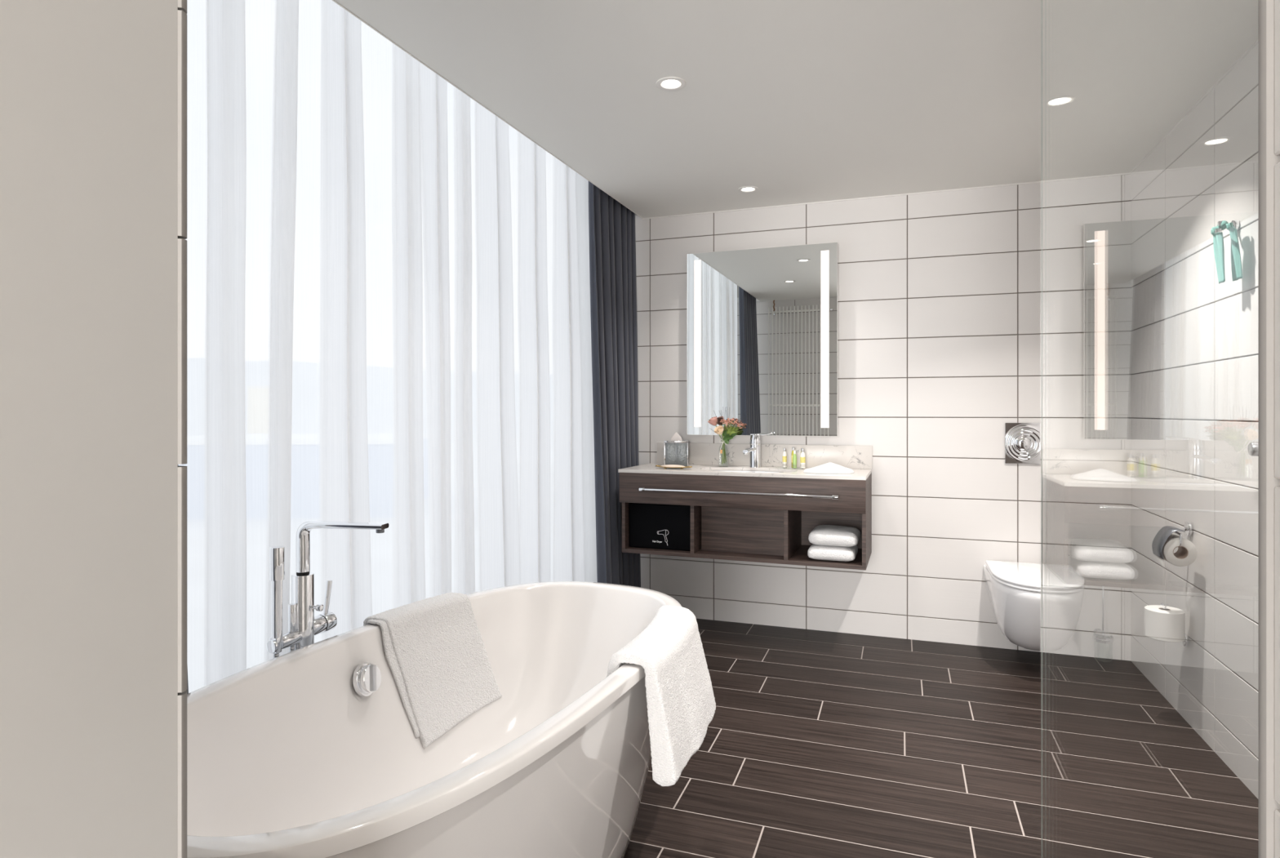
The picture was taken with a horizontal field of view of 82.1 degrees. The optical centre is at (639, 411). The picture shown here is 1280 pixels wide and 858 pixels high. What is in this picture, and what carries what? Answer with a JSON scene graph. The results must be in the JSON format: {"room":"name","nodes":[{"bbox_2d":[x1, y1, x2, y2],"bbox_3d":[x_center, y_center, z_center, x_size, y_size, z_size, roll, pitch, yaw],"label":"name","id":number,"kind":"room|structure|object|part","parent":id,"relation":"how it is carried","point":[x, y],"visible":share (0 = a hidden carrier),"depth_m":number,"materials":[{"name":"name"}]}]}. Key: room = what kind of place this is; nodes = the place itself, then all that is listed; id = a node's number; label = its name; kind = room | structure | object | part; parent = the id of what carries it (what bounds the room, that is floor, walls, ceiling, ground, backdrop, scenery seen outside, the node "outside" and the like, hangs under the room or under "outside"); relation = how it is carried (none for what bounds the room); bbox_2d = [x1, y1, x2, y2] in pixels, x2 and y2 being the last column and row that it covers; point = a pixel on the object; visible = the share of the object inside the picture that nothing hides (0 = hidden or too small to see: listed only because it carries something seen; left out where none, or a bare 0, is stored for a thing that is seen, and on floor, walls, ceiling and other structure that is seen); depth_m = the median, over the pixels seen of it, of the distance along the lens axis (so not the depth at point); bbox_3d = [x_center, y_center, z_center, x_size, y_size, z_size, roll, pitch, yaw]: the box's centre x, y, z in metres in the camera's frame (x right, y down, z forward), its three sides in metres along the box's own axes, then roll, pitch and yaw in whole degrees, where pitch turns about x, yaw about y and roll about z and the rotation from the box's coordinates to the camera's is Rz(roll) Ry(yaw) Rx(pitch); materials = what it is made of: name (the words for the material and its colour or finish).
{"room":"bathroom","nodes":[
{"label":"bathroom","id":0,"kind":"room"},
{"bbox_2d":[334,0,1257,217],"bbox_3d":[-0.444,-1.416,-0.034,2.927,0.640,8.360,0,0,20],"label":"ceiling","id":1,"kind":"structure","parent":0,"point":[795,101],"depth_m":2.42,"materials":[{"name":"white paint"}]},
{"bbox_2d":[332,0,642,218],"bbox_3d":[-0.591,-1.097,2.560,0.004,0.005,3.451,0,0,21],"label":"trim","id":2,"kind":"structure","parent":1,"relation":"attached to","point":[336,2],"depth_m":2.50,"materials":[{"name":"white"}]},
{"bbox_2d":[656,76,685,90],"bbox_3d":[0.103,-1.094,2.456,0.100,0.005,0.100,0,0,20],"label":"recessed light","id":3,"kind":"object","parent":1,"relation":"in","point":[669,83],"visible":1,"depth_m":2.46,"materials":[{"name":"white"}]},
{"bbox_2d":[737,186,758,192],"bbox_3d":[0.533,-1.094,3.624,0.100,0.005,0.100,0,0,20],"label":"recessed light","id":4,"kind":"object","parent":1,"relation":"in","point":[745,188],"visible":1,"depth_m":3.62,"materials":[{"name":"white"}]},
{"bbox_2d":[1042,94,1074,107],"bbox_3d":[1.479,-1.094,2.596,0.100,0.005,0.100,0,0,20],"label":"recessed light","id":5,"kind":"object","parent":1,"relation":"in","point":[1060,100],"visible":0.99,"depth_m":2.59,"materials":[{"name":"white"}]},
{"bbox_3d":[-0.668,-1.669,2.598,0.040,0.055,3.370,0,0,20],"label":"track","id":6,"kind":"object","parent":1,"relation":"attached to","visible":0},
{"bbox_2d":[186,665,188,693],"bbox_3d":[-1.065,-0.256,1.333,0.144,2.770,0.520,0,0,20],"label":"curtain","id":7,"kind":"object","parent":6,"relation":"hanging from","point":[187,690],"visible":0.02,"depth_m":1.55,"materials":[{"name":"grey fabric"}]},
{"bbox_2d":[177,0,597,693],"bbox_3d":[-0.633,-0.256,2.742,0.080,2.770,2.623,0,0,20],"label":"sheer curtain","id":8,"kind":"object","parent":6,"relation":"hanging from","point":[388,318],"visible":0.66,"depth_m":2.23,"materials":[{"name":"white fabric"}]},
{"bbox_2d":[588,181,640,587],"bbox_3d":[-0.129,-0.256,3.923,0.104,2.770,0.491,0,0,26],"label":"curtain","id":9,"kind":"object","parent":6,"relation":"hanging from","point":[611,224],"visible":0.59,"depth_m":3.84,"materials":[{"name":"grey fabric"}]},
{"bbox_2d":[635,173,1131,661],"bbox_3d":[0.966,0.026,3.872,2.827,2.285,0.064,0,0,20],"label":"wall","id":10,"kind":"structure","parent":0,"point":[939,293],"depth_m":3.64,"materials":[{"name":"tile"}]},
{"bbox_2d":[619,472,871,569],"bbox_3d":[0.528,0.516,3.714,1.200,0.410,0.512,0,0,21],"label":"vanity cabinet","id":11,"kind":"object","parent":10,"relation":"attached to","point":[757,519],"visible":0.87,"depth_m":3.59,"materials":[{"name":"brown wood"}]},
{"bbox_3d":[0.016,0.389,3.661,0.028,0.019,0.050,0,0,21],"label":"rail post","id":12,"kind":"part","parent":11,"relation":"part of","materials":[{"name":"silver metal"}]},
{"bbox_2d":[629,502,690,551],"bbox_3d":[0.117,0.586,3.766,0.338,0.230,0.098,0,0,21],"label":"bag","id":13,"kind":"object","parent":11,"relation":"in","point":[651,526],"visible":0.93,"depth_m":3.72,"materials":[{"name":"black fabric"}]},
{"bbox_2d":[657,529,668,545],"bbox_3d":[0.116,0.639,3.716,0.063,0.080,0.003,0,0,21],"label":"print","id":14,"kind":"object","parent":13,"relation":"attached to","point":[662,535],"depth_m":3.72,"materials":[{"name":"white paint"}]},
{"bbox_3d":[0.511,0.583,3.633,0.427,0.235,0.010,0,0,21],"label":"panel","id":15,"kind":"part","parent":11,"relation":"part of","materials":[{"name":"brown wood"}]},
{"bbox_3d":[0.459,0.387,3.530,1.200,0.152,0.020,0,0,21],"label":"drawer","id":16,"kind":"part","parent":11,"relation":"part of","materials":[{"name":"brown wood"}]},
{"bbox_2d":[617,442,872,479],"bbox_3d":[0.537,0.245,3.739,1.210,0.136,0.461,0,0,21],"label":"countertop","id":17,"kind":"structure","parent":11,"relation":"on","point":[703,457],"depth_m":3.83,"materials":[{"name":"stone"}]},
{"bbox_2d":[655,465,692,469],"bbox_3d":[0.172,0.288,3.769,0.196,0.016,0.068,0,0,21],"label":"soap dish","id":18,"kind":"object","parent":17,"relation":"on","point":[680,468],"visible":0.89,"depth_m":3.74,"materials":[{"name":"gold metal"}]},
{"bbox_2d":[661,464,684,466],"bbox_3d":[0.168,0.282,3.766,0.132,0.015,0.060,0,0,20],"label":"soap bar","id":19,"kind":"object","parent":18,"relation":"on","point":[664,465],"visible":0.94,"depth_m":3.74,"materials":[{"name":"white"}]},
{"bbox_2d":[663,432,688,466],"bbox_3d":[0.198,0.205,3.976,0.128,0.182,0.104,0,0,6],"label":"tissue box","id":20,"kind":"object","parent":17,"relation":"on","point":[676,450],"visible":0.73,"depth_m":3.93,"materials":[{"name":"grey metal"}]},
{"bbox_3d":[0.195,0.231,3.927,0.114,0.121,0.003,0,0,6],"label":"panel","id":21,"kind":"part","parent":20,"relation":"part of","materials":[{"name":"silver metal"}]},
{"bbox_2d":[718,439,728,466],"bbox_3d":[0.444,0.222,3.910,0.048,0.148,0.052,0,0,1],"label":"flower vase","id":22,"kind":"object","parent":17,"relation":"on","point":[721,451],"visible":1,"depth_m":3.91,"materials":[{"name":"clear glass"}]},
{"bbox_2d":[707,416,723,464],"bbox_3d":[0.399,0.156,3.913,0.081,0.257,0.054,0,0,20],"label":"rose","id":23,"kind":"object","parent":22,"relation":"in","point":[713,421],"visible":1,"depth_m":3.91,"materials":[{"name":"pink plant"}]},
{"bbox_3d":[0.423,0.179,3.919,0.041,0.211,0.009,0,0,12],"label":"stem","id":24,"kind":"part","parent":23,"relation":"part of","materials":[{"name":"green"}]},
{"bbox_2d":[714,425,724,462],"bbox_3d":[0.426,0.176,3.878,0.068,0.200,0.050,0,0,-27],"label":"rose","id":25,"kind":"object","parent":22,"relation":"in","point":[718,429],"visible":1,"depth_m":3.88,"materials":[{"name":"beige plant"}]},
{"bbox_2d":[710,408,741,444],"bbox_3d":[0.457,0.076,3.902,0.170,0.200,0.043,0,0,23],"label":"leafy sprig","id":26,"kind":"object","parent":22,"relation":"in","point":[726,437],"visible":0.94,"depth_m":3.89,"materials":[{"name":"green plant"}]},
{"bbox_2d":[720,417,742,463],"bbox_3d":[0.487,0.157,3.901,0.124,0.242,0.064,0,0,20],"label":"cluster","id":27,"kind":"object","parent":22,"relation":"in","point":[730,430],"visible":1,"depth_m":3.89,"materials":[{"name":"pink plant"}]},
{"bbox_2d":[714,470,783,472],"bbox_3d":[0.542,0.385,3.704,0.510,0.143,0.322,0,0,21],"label":"basin","id":28,"kind":"object","parent":17,"relation":"in","point":[742,471],"visible":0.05,"depth_m":3.86,"materials":[{"name":"white ceramic"}]},
{"bbox_2d":[742,432,772,467],"bbox_3d":[0.613,0.203,3.808,0.124,0.185,0.176,0,0,21],"label":"mixer","id":29,"kind":"object","parent":17,"relation":"on","point":[754,449],"visible":1,"depth_m":3.85,"materials":[{"name":"silver metal"}]},
{"bbox_3d":[0.574,0.200,3.809,0.034,0.027,0.150,0,0,27],"label":"spout","id":30,"kind":"part","parent":29,"relation":"part of","materials":[{"name":"silver metal"}]},
{"bbox_3d":[0.640,0.119,3.863,0.112,0.018,0.037,0,0,21],"label":"lever","id":31,"kind":"part","parent":29,"relation":"part of","materials":[{"name":"silver metal"}]},
{"bbox_2d":[776,466,805,469],"bbox_3d":[0.774,0.293,3.784,0.158,0.006,0.098,0,0,21],"label":"glass tray","id":32,"kind":"object","parent":17,"relation":"on","point":[781,466],"visible":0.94,"depth_m":3.76,"materials":[{"name":"clear glass"}]},
{"bbox_2d":[782,448,786,467],"bbox_3d":[0.749,0.241,3.803,0.022,0.101,0.022,0,0,21],"label":"toiletry bottle","id":33,"kind":"object","parent":32,"relation":"on","point":[784,455],"visible":1,"depth_m":3.79,"materials":[{"name":"white"}]},
{"bbox_2d":[791,447,795,467],"bbox_3d":[0.795,0.239,3.805,0.021,0.105,0.021,0,0,21],"label":"toiletry bottle","id":34,"kind":"object","parent":32,"relation":"on","point":[793,448],"visible":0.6,"depth_m":3.80,"materials":[{"name":"yellow plastic"}]},
{"bbox_2d":[792,450,796,468],"bbox_3d":[0.793,0.247,3.763,0.021,0.090,0.021,0,0,21],"label":"toiletry bottle","id":35,"kind":"object","parent":32,"relation":"on","point":[794,456],"visible":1,"depth_m":3.75,"materials":[{"name":"green plastic"}]},
{"bbox_2d":[800,448,805,468],"bbox_3d":[0.832,0.241,3.753,0.026,0.101,0.026,0,0,20],"label":"toiletry bottle","id":36,"kind":"object","parent":32,"relation":"on","point":[802,459],"visible":1,"depth_m":3.74,"materials":[{"name":"white"}]},
{"bbox_2d":[803,462,854,473],"bbox_3d":[0.913,0.271,3.554,0.238,0.047,0.179,0,0,18],"label":"cloth","id":37,"kind":"object","parent":17,"relation":"on","point":[828,468],"visible":1,"depth_m":3.50,"materials":[{"name":"white fabric"}]},
{"bbox_2d":[807,543,857,561],"bbox_3d":[0.922,0.665,3.509,0.218,0.069,0.249,0,0,21],"label":"hand towel","id":38,"kind":"object","parent":11,"relation":"in","point":[815,551],"visible":0.73,"depth_m":3.40,"materials":[{"name":"white fabric"}]},
{"bbox_2d":[808,524,860,546],"bbox_3d":[0.931,0.593,3.510,0.226,0.078,0.258,0,0,21],"label":"hand towel","id":39,"kind":"object","parent":38,"relation":"on","point":[821,535],"visible":1,"depth_m":3.41,"materials":[{"name":"white fabric"}]},
{"bbox_3d":[0.888,0.389,3.332,0.028,0.019,0.050,0,0,21],"label":"rail post","id":40,"kind":"part","parent":11,"relation":"part of","materials":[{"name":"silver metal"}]},
{"bbox_2d":[686,241,837,436],"bbox_3d":[0.642,-0.368,3.919,0.805,0.997,0.042,0,0,21],"label":"led mirror","id":41,"kind":"object","parent":10,"relation":"attached to","point":[762,323],"visible":1,"depth_m":3.89,"materials":[{"name":"silver mirror"}]},
{"bbox_2d":[1004,422,1040,464],"bbox_3d":[1.834,0.154,3.515,0.153,0.197,0.024,0,0,20],"label":"flush plate","id":42,"kind":"object","parent":10,"relation":"attached to","point":[1022,440],"visible":1,"depth_m":3.52,"materials":[{"name":"silver metal"}]},
{"bbox_2d":[982,560,1084,651],"bbox_3d":[1.761,0.902,3.268,0.374,0.372,0.536,0,0,20],"label":"toilet","id":43,"kind":"object","parent":10,"relation":"attached to","point":[1013,588],"visible":0.95,"depth_m":3.11,"materials":[{"name":"white ceramic"}]},
{"bbox_3d":[1.752,0.724,3.243,0.364,0.018,0.483,0,0,20],"label":"lid","id":44,"kind":"part","parent":43,"relation":"part of","materials":[{"name":"white ceramic"}]},
{"bbox_3d":[1.752,0.741,3.242,0.362,0.014,0.476,0,0,20],"label":"seat","id":45,"kind":"part","parent":43,"relation":"part of","materials":[{"name":"white ceramic"}]},
{"bbox_2d":[1092,585,1114,660],"bbox_3d":[2.110,0.960,3.356,0.085,0.342,0.144,0,0,20],"label":"toilet brush","id":46,"kind":"object","parent":10,"relation":"attached to","point":[1104,638],"visible":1,"depth_m":3.32,"materials":[{"name":"silver metal"}]},
{"bbox_3d":[2.100,0.914,3.328,0.060,0.250,0.060,0,0,20],"label":"handle","id":47,"kind":"part","parent":46,"relation":"part of","materials":[{"name":"silver metal"}]},
{"bbox_2d":[623,618,1257,857],"bbox_3d":[-0.449,1.179,-0.064,2.797,0.060,8.300,0,0,20],"label":"floor","id":48,"kind":"structure","parent":0,"point":[816,744],"depth_m":2.40,"materials":[{"name":"brown tile"}]},
{"bbox_2d":[266,520,388,653],"bbox_3d":[-0.773,0.713,1.833,0.270,0.872,0.196,0,0,20],"label":"mixer","id":49,"kind":"object","parent":48,"relation":"on","point":[302,621],"visible":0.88,"depth_m":1.85,"materials":[{"name":"silver metal"}]},
{"bbox_2d":[269,546,295,658],"bbox_3d":[-0.878,0.659,1.807,0.033,0.656,0.071,0,0,20],"label":"shower","id":50,"kind":"object","parent":49,"relation":"in","point":[277,553],"visible":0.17,"depth_m":1.78,"materials":[{"name":"silver metal"}]},
{"bbox_3d":[-0.884,0.486,1.789,0.025,0.150,0.025,0,0,20],"label":"handle","id":51,"kind":"part","parent":50,"relation":"part of","materials":[{"name":"silver metal"}]},
{"bbox_3d":[-0.817,0.497,1.858,0.028,0.017,0.017,0,0,13],"label":"diverter knob","id":52,"kind":"part","parent":49,"relation":"part of","materials":[{"name":"silver metal"}]},
{"bbox_3d":[-0.826,0.494,1.944,0.016,0.092,0.024,0,0,20],"label":"lever","id":53,"kind":"part","parent":49,"relation":"part of","materials":[{"name":"silver metal"}]},
{"bbox_3d":[-0.754,0.342,1.848,0.241,0.130,0.039,0,0,10],"label":"spout","id":54,"kind":"part","parent":49,"relation":"part of","materials":[{"name":"silver metal"}]},
{"bbox_2d":[186,581,681,857],"bbox_3d":[-0.406,0.858,1.700,0.825,0.581,1.577,0,0,20],"label":"bathtub","id":55,"kind":"object","parent":48,"relation":"on","point":[313,750],"visible":0.74,"depth_m":1.61,"materials":[{"name":"white ceramic"}]},
{"bbox_3d":[-0.676,0.670,1.841,0.032,0.068,0.068,0,0,20],"label":"overflow knob","id":56,"kind":"part","parent":55,"relation":"part of","materials":[{"name":"silver metal"}]},
{"bbox_2d":[363,591,502,748],"bbox_3d":[-0.589,0.724,2.093,0.178,0.349,0.382,0,0,32],"label":"bath towel","id":57,"kind":"object","parent":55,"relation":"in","point":[436,655],"visible":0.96,"depth_m":2.06,"materials":[{"name":"white fabric"}]},
{"bbox_2d":[606,604,715,786],"bbox_3d":[0.038,0.678,1.842,0.256,0.282,0.493,0,0,20],"label":"bath towel","id":58,"kind":"object","parent":55,"relation":"hanging from","point":[681,700],"visible":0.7,"depth_m":1.70,"materials":[{"name":"white fabric"}]},
{"bbox_2d":[1040,0,1042,857],"bbox_3d":[0.588,0.026,0.913,0.028,2.245,0.972,0,0,20],"label":"glass screen","id":59,"kind":"object","parent":48,"relation":"on","point":[1041,0],"visible":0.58,"depth_m":1.37,"materials":[{"name":"clear glass"}]},
{"bbox_2d":[1130,44,1257,798],"bbox_3d":[1.725,0.026,1.781,0.064,2.285,3.373,0,0,20],"label":"wall","id":60,"kind":"structure","parent":0,"point":[1194,336],"depth_m":2.60,"materials":[{"name":"tile"}]},
{"bbox_2d":[642,39,1257,219],"bbox_3d":[0.572,-1.093,2.189,2.382,0.006,3.370,0,0,20],"label":"trim","id":61,"kind":"structure","parent":60,"relation":"attached to","point":[1255,43],"depth_m":3.49,"materials":[{"name":"white"}]},
{"bbox_2d":[1151,521,1192,559],"bbox_3d":[1.928,0.464,2.643,0.130,0.116,0.182,0,0,20],"label":"toilet roll holder","id":62,"kind":"object","parent":60,"relation":"attached to","point":[1160,539],"visible":0.95,"depth_m":2.64,"materials":[{"name":"silver metal"}]},
{"bbox_2d":[1155,533,1197,573],"bbox_3d":[1.905,0.511,2.614,0.104,0.132,0.096,0,0,20],"label":"toilet roll","id":63,"kind":"object","parent":62,"relation":"hanging from","point":[1186,554],"visible":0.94,"depth_m":2.58,"materials":[{"name":"white paper"}]},
{"bbox_3d":[1.908,0.450,2.615,0.009,0.046,0.116,0,0,20],"label":"roll rod","id":64,"kind":"part","parent":62,"relation":"part of","materials":[{"name":"silver metal"}]},
{"bbox_3d":[1.964,0.432,2.668,0.078,0.052,0.111,0,0,20],"label":"arm","id":65,"kind":"part","parent":62,"relation":"part of","materials":[{"name":"silver metal"}]},
{"bbox_2d":[1160,602,1189,646],"bbox_3d":[1.967,0.790,2.710,0.119,0.158,0.060,0,0,4],"label":"holder","id":66,"kind":"object","parent":60,"relation":"attached to","point":[1186,642],"visible":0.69,"depth_m":2.70,"materials":[{"name":"silver metal"}]},
{"bbox_2d":[1144,604,1185,642],"bbox_3d":[1.937,0.783,2.712,0.122,0.104,0.122,0,0,20],"label":"toilet roll","id":67,"kind":"object","parent":66,"relation":"on","point":[1168,625],"visible":0.98,"depth_m":2.67,"materials":[{"name":"white paper"}]},
{"bbox_2d":[1214,219,1239,233],"bbox_3d":[1.828,-0.575,2.295,0.128,0.052,0.041,0,0,-23],"label":"robe hook","id":68,"kind":"object","parent":60,"relation":"attached to","point":[1236,223],"visible":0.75,"depth_m":2.29,"materials":[{"name":"silver metal"}]},
{"bbox_3d":[1.817,-0.570,2.293,0.109,0.042,0.029,0,0,-34],"label":"hook arm","id":69,"kind":"part","parent":68,"relation":"part of","materials":[{"name":"silver metal"}]},
{"bbox_2d":[1210,220,1242,284],"bbox_3d":[1.812,-0.497,2.269,0.038,0.192,0.106,0,0,1],"label":"strap","id":70,"kind":"object","parent":68,"relation":"hanging from","point":[1218,240],"visible":0.98,"depth_m":2.27,"materials":[{"name":"teal fabric"}]},
{"bbox_2d":[1247,442,1257,456],"bbox_3d":[1.773,0.114,2.096,0.054,0.210,0.060,0,0,20],"label":"shower valve","id":71,"kind":"object","parent":60,"relation":"attached to","point":[1252,448],"visible":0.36,"depth_m":2.09,"materials":[{"name":"silver metal"}]},
{"bbox_2d":[1274,0,1279,857],"bbox_3d":[0.603,0.036,-0.140,0.794,2.265,0.982,0,0,20],"label":"wall","id":72,"kind":"structure","parent":0,"point":[1277,2],"depth_m":0.45,"materials":[{"name":"tile"}]},
{"bbox_2d":[1257,0,1279,857],"bbox_3d":[0.397,0.026,0.461,0.012,2.245,0.013,0,0,20],"label":"trim","id":73,"kind":"structure","parent":72,"relation":"attached to","point":[1267,159],"depth_m":0.46,"materials":[{"name":"grey metal"}]},
{"bbox_3d":[-1.132,0.026,0.413,1.190,2.285,0.934,0,0,20],"label":"wall","id":74,"kind":"structure","parent":0,"visible":0},
{"bbox_2d":[0,0,177,857],"bbox_3d":[-0.566,0.026,0.222,0.022,2.245,0.900,0,0,20],"label":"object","id":75,"kind":"structure","parent":74,"relation":"in","point":[89,88],"depth_m":0.57,"materials":[{"name":"grey paint"}]},
{"bbox_2d":[177,0,186,857],"bbox_3d":[-0.410,0.026,0.650,0.022,2.243,0.012,0,0,20],"label":"trim","id":76,"kind":"structure","parent":74,"relation":"attached to","point":[182,4],"depth_m":0.64,"materials":[{"name":"grey"}]}
]}

